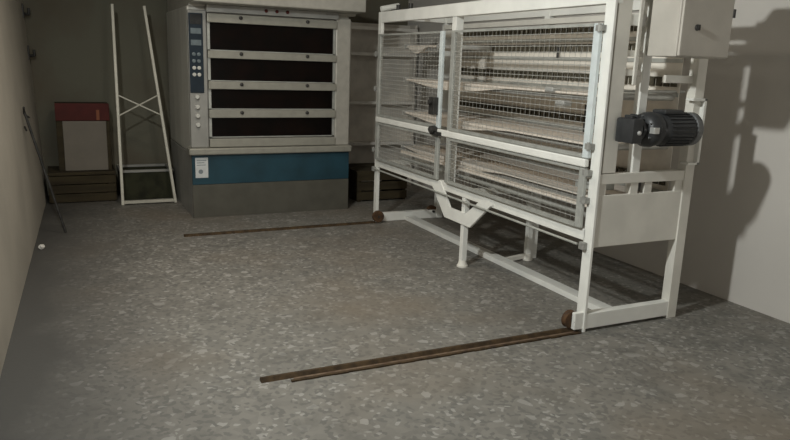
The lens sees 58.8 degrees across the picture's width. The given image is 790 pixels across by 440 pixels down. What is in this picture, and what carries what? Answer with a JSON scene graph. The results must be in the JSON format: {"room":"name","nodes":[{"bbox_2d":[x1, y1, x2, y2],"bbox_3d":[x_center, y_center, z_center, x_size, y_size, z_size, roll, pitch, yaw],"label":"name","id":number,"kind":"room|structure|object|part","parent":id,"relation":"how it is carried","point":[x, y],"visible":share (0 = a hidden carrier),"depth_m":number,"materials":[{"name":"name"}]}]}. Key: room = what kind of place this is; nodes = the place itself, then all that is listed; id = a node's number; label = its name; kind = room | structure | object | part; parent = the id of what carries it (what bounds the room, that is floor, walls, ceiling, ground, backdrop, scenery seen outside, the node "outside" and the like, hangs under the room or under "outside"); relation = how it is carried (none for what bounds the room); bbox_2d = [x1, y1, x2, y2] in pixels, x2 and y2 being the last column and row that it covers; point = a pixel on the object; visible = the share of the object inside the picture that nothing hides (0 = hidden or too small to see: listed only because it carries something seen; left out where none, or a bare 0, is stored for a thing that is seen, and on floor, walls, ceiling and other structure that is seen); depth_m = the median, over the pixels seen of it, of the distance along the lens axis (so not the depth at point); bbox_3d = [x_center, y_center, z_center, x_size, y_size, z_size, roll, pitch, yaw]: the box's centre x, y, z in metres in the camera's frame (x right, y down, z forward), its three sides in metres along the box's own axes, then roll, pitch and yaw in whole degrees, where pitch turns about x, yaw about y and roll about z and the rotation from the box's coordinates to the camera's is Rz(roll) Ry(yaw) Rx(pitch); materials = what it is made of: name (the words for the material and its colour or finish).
{"room":"bakery","nodes":[
{"label":"bakery","id":0,"kind":"room"},
{"bbox_2d":[0,0,47,375],"bbox_3d":[-1.794,-0.726,2.491,0.325,3.300,10.640,-3,14,-23],"label":"wall","id":1,"kind":"structure","parent":0,"point":[23,186],"depth_m":5.14,"materials":[{"name":"paint"}]},
{"bbox_2d":[21,3,29,17],"bbox_3d":[-3.737,-2.119,7.103,0.073,0.140,0.100,-4,14,-25],"label":"wall hook","id":2,"kind":"object","parent":1,"relation":"attached to","point":[22,4],"visible":0.95,"depth_m":7.09,"materials":[{"name":"metal"}]},
{"bbox_2d":[27,45,35,58],"bbox_3d":[-3.733,-1.720,7.202,0.073,0.140,0.100,-4,14,-25],"label":"wall hook","id":3,"kind":"object","parent":1,"relation":"attached to","point":[33,51],"visible":0.94,"depth_m":7.19,"materials":[{"name":"metal"}]},
{"bbox_2d":[22,0,408,194],"bbox_3d":[-2.209,-2.004,8.105,5.560,3.300,0.140,-4,14,-25],"label":"wall","id":4,"kind":"structure","parent":0,"point":[71,40],"depth_m":7.63,"materials":[{"name":"paint"}]},
{"bbox_2d":[0,181,789,439],"bbox_3d":[0.017,0.796,3.800,5.560,0.120,10.920,-4,14,-25],"label":"floor","id":5,"kind":"structure","parent":0,"point":[128,326],"depth_m":4.03,"materials":[{"name":"grey concrete"}]},
{"bbox_2d":[38,244,44,249],"bbox_3d":[-2.808,0.213,5.571,0.044,0.040,0.040,3,13,6],"label":"paper scrap","id":6,"kind":"object","parent":5,"relation":"on","point":[41,246],"visible":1,"depth_m":5.56,"materials":[{"name":"white paper"}]},
{"bbox_2d":[22,106,66,232],"bbox_3d":[-2.981,-0.421,5.972,0.271,1.086,0.186,-4,14,-25],"label":"rod","id":7,"kind":"object","parent":5,"relation":"on","point":[26,116],"visible":1,"depth_m":5.94,"materials":[{"name":"metal"}]},
{"bbox_2d":[48,165,116,203],"bbox_3d":[-3.362,-0.391,7.540,0.650,0.325,0.490,-4,14,-25],"label":"crate","id":8,"kind":"object","parent":5,"relation":"on","point":[57,178],"visible":0.83,"depth_m":7.34,"materials":[{"name":"brown wood"}]},
{"bbox_2d":[54,102,111,170],"bbox_3d":[-3.295,-0.888,7.416,0.514,0.702,0.273,-4,14,-25],"label":"carton","id":9,"kind":"object","parent":8,"relation":"on","point":[82,128],"visible":1,"depth_m":7.30,"materials":[{"name":"cardboard"}]},
{"bbox_3d":[-3.235,-0.777,7.335,0.415,0.515,0.015,-4,14,-25],"label":"panel","id":10,"kind":"part","parent":9,"relation":"part of","materials":[{"name":"white cardboard"}]},
{"bbox_2d":[110,4,176,204],"bbox_3d":[-2.633,-1.195,7.340,0.559,2.038,0.380,-4,14,-25],"label":"ladder","id":11,"kind":"object","parent":5,"relation":"on","point":[174,199],"visible":1,"depth_m":7.30,"materials":[{"name":"metal"}]},
{"bbox_3d":[-2.863,-1.179,7.232,0.031,2.036,0.382,-3,14,-22],"label":"rail","id":12,"kind":"part","parent":11,"relation":"part of","materials":[{"name":"metal"}]},
{"bbox_3d":[-2.484,-1.206,7.410,0.440,2.038,0.045,10,15,33],"label":"rail","id":13,"kind":"part","parent":11,"relation":"part of","materials":[{"name":"metal"}]},
{"bbox_2d":[116,163,172,199],"bbox_3d":[-2.782,-0.431,7.807,0.550,0.325,0.440,-4,14,-25],"label":"crate","id":14,"kind":"object","parent":5,"relation":"on","point":[140,181],"visible":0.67,"depth_m":7.64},
{"bbox_2d":[166,0,365,217],"bbox_3d":[-1.427,-1.285,7.448,1.710,2.240,1.590,-4,14,-25],"label":"oven","id":15,"kind":"object","parent":5,"relation":"on","point":[259,89],"visible":0.99,"depth_m":6.93,"materials":[{"name":"grey metal"}]},
{"bbox_3d":[-1.850,-1.552,6.527,0.128,0.725,0.012,-4,14,-25],"label":"control panel","id":16,"kind":"part","parent":15,"relation":"part of","materials":[{"name":"blue plastic"}]},
{"bbox_2d":[197,160,205,173],"bbox_3d":[-1.865,-0.510,6.763,0.092,0.134,0.002,-4,14,-25],"label":"print","id":17,"kind":"object","parent":15,"relation":"attached to","point":[201,164],"depth_m":6.76},
{"bbox_2d":[167,0,365,16],"bbox_3d":[-1.374,-2.247,7.241,1.665,0.271,1.590,-4,14,-25],"label":"hood","id":18,"kind":"object","parent":15,"relation":"attached to","point":[268,8],"depth_m":6.68,"materials":[{"name":"metal"}]},
{"bbox_3d":[-1.234,-0.230,7.154,1.615,0.325,0.020,-4,14,-25],"label":"kick panel","id":19,"kind":"part","parent":15,"relation":"part of","materials":[{"name":"grey metal"}]},
{"bbox_3d":[-1.223,-0.534,7.086,1.615,0.292,0.020,-4,14,-25],"label":"blue panel","id":20,"kind":"part","parent":15,"relation":"part of","materials":[{"name":"metal"}]},
{"bbox_3d":[-1.198,-1.467,6.907,1.278,0.213,0.040,-4,14,-25],"label":"deck door","id":21,"kind":"part","parent":15,"relation":"part of","materials":[{"name":"black glass"}]},
{"bbox_3d":[-1.187,-1.763,6.840,1.278,0.255,0.040,-4,14,-25],"label":"deck door","id":22,"kind":"part","parent":15,"relation":"part of","materials":[{"name":"black glass"}]},
{"bbox_3d":[-1.216,-0.933,7.027,1.278,0.192,0.040,-4,14,-25],"label":"deck door","id":23,"kind":"part","parent":15,"relation":"part of","materials":[{"name":"black glass"}]},
{"bbox_3d":[-1.207,-1.197,6.967,1.278,0.193,0.040,-4,14,-25],"label":"deck door","id":24,"kind":"part","parent":15,"relation":"part of","materials":[{"name":"black glass"}]},
{"bbox_3d":[-1.208,-1.202,6.971,1.230,0.185,0.020,-4,14,-25],"label":"door glass","id":25,"kind":"part","parent":15,"relation":"part of","materials":[{"name":"black glass"}]},
{"bbox_3d":[-1.199,-1.472,6.910,1.230,0.205,0.020,-4,14,-25],"label":"door glass","id":26,"kind":"part","parent":15,"relation":"part of","materials":[{"name":"black glass"}]},
{"bbox_3d":[-1.188,-1.768,6.844,1.230,0.247,0.020,-4,14,-25],"label":"door glass","id":27,"kind":"part","parent":15,"relation":"part of","materials":[{"name":"black glass"}]},
{"bbox_3d":[-1.217,-0.938,7.031,1.230,0.184,0.020,-4,14,-25],"label":"door glass","id":28,"kind":"part","parent":15,"relation":"part of","materials":[{"name":"black glass"}]},
{"bbox_2d":[184,221,375,236],"bbox_3d":[-1.021,0.077,6.515,1.825,0.020,0.038,-4,14,-25],"label":"rail","id":29,"kind":"object","parent":5,"relation":"on","point":[363,222],"visible":1,"depth_m":6.47,"materials":[{"name":"metal"}]},
{"bbox_2d":[348,163,406,201],"bbox_3d":[-0.274,-0.454,8.252,0.620,0.345,0.620,-4,14,-25],"label":"crate","id":30,"kind":"object","parent":5,"relation":"on","point":[391,187],"visible":0.55,"depth_m":8.00,"materials":[{"name":"brown wood"}]},
{"bbox_2d":[348,22,417,185],"bbox_3d":[-0.193,-1.409,8.735,0.900,2.000,0.175,-4,14,-25],"label":"shelving","id":31,"kind":"object","parent":5,"relation":"on","point":[364,36],"visible":0.47,"depth_m":8.74,"materials":[{"name":"grey metal"}]},
{"bbox_3d":[-0.207,-0.978,8.830,0.840,0.018,0.140,-4,14,-25],"label":"shelf","id":32,"kind":"part","parent":31,"relation":"part of","materials":[{"name":"grey metal"}]},
{"bbox_2d":[260,327,581,382],"bbox_3d":[0.227,0.726,3.827,1.940,0.020,0.084,-4,14,-25],"label":"rail","id":33,"kind":"object","parent":5,"relation":"on","point":[338,369],"visible":0.98,"depth_m":3.77,"materials":[{"name":"metal"}]},
{"bbox_2d":[372,0,736,331],"bbox_3d":[0.845,-0.683,5.398,0.868,2.120,3.456,-4,14,-25],"label":"machine","id":34,"kind":"object","parent":5,"relation":"on","point":[588,115],"visible":1,"depth_m":4.59,"materials":[{"name":"white paint"}]},
{"bbox_3d":[-0.158,-0.962,6.753,0.030,2.000,0.065,-4,14,-25],"label":"post","id":35,"kind":"part","parent":34,"relation":"part of","materials":[{"name":"white metal"}]},
{"bbox_3d":[0.310,-0.717,5.609,0.070,0.077,0.150,-4,14,-25],"label":"knob","id":36,"kind":"part","parent":34,"relation":"part of","materials":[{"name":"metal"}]},
{"bbox_3d":[0.478,-1.007,7.053,0.070,2.000,0.065,-4,14,-25],"label":"post","id":37,"kind":"part","parent":34,"relation":"part of","materials":[{"name":"white metal"}]},
{"bbox_3d":[0.463,-0.930,5.504,0.065,1.370,0.065,-4,14,-25],"label":"post","id":38,"kind":"part","parent":34,"relation":"part of","materials":[{"name":"white metal"}]},
{"bbox_3d":[0.539,0.068,5.455,0.045,0.510,0.045,-4,14,-25],"label":"support leg","id":39,"kind":"part","parent":34,"relation":"part of","materials":[{"name":"white paint"}]},
{"bbox_3d":[0.439,-0.181,5.520,0.016,0.020,3.035,-4,14,-25],"label":"tie rod","id":40,"kind":"part","parent":34,"relation":"part of","materials":[{"name":"grey metal"}]},
{"bbox_3d":[0.495,-0.234,5.489,0.040,0.070,3.025,-4,14,-25],"label":"rail","id":41,"kind":"part","parent":34,"relation":"part of","materials":[{"name":"white metal"}]},
{"bbox_3d":[0.471,-0.648,5.388,0.035,0.050,3.005,-4,14,-25],"label":"rail","id":42,"kind":"part","parent":34,"relation":"part of","materials":[{"name":"white metal"}]},
{"bbox_3d":[1.122,-0.278,5.784,0.040,0.070,3.025,-4,14,-25],"label":"rail","id":43,"kind":"part","parent":34,"relation":"part of","materials":[{"name":"white metal"}]},
{"bbox_3d":[1.099,0.028,5.719,0.045,0.510,0.045,-4,14,-25],"label":"support leg","id":44,"kind":"part","parent":34,"relation":"part of","materials":[{"name":"white paint"}]},
{"bbox_3d":[1.168,-0.647,5.632,0.060,1.970,0.065,-4,14,-25],"label":"post","id":45,"kind":"part","parent":34,"relation":"part of","materials":[{"name":"white metal"}]},
{"bbox_3d":[1.139,-1.549,5.485,0.040,0.040,3.025,-4,14,-25],"label":"rail","id":46,"kind":"part","parent":34,"relation":"part of","materials":[{"name":"white metal"}]},
{"bbox_3d":[1.159,-0.305,4.042,0.018,2.000,0.075,-4,14,-25],"label":"post","id":47,"kind":"part","parent":34,"relation":"part of","materials":[{"name":"white metal"}]},
{"bbox_3d":[1.474,-0.011,4.247,0.687,0.312,0.020,-4,14,-25],"label":"panel","id":48,"kind":"part","parent":34,"relation":"part of","materials":[{"name":"beige paint"}]},
{"bbox_3d":[1.432,-0.703,4.085,0.060,1.105,0.045,-4,14,-25],"label":"post","id":49,"kind":"part","parent":34,"relation":"part of","materials":[{"name":"white metal"}]},
{"bbox_3d":[1.593,-0.526,4.061,0.237,0.184,0.184,-4,14,-25],"label":"motor","id":50,"kind":"part","parent":34,"relation":"part of","materials":[{"name":"grey paint"}]},
{"bbox_3d":[1.805,-0.350,4.341,0.075,2.000,0.065,-4,14,-25],"label":"post","id":51,"kind":"part","parent":34,"relation":"part of","materials":[{"name":"white metal"}]},
{"bbox_3d":[1.799,-0.541,4.277,0.115,0.400,0.100,-4,14,-25],"label":"motor plate","id":52,"kind":"part","parent":34,"relation":"part of","materials":[{"name":"white paint"}]},
{"bbox_3d":[1.682,-1.121,3.762,0.371,0.482,0.016,-4,14,-25],"label":"box door","id":53,"kind":"part","parent":34,"relation":"part of","materials":[{"name":"paint"}]},
{"bbox_2d":[408,0,789,322],"bbox_3d":[2.490,-1.030,4.507,0.140,3.300,10.620,-4,14,-25],"label":"wall","id":54,"kind":"structure","parent":0,"point":[737,244],"depth_m":4.76,"materials":[{"name":"paint"}]}
]}

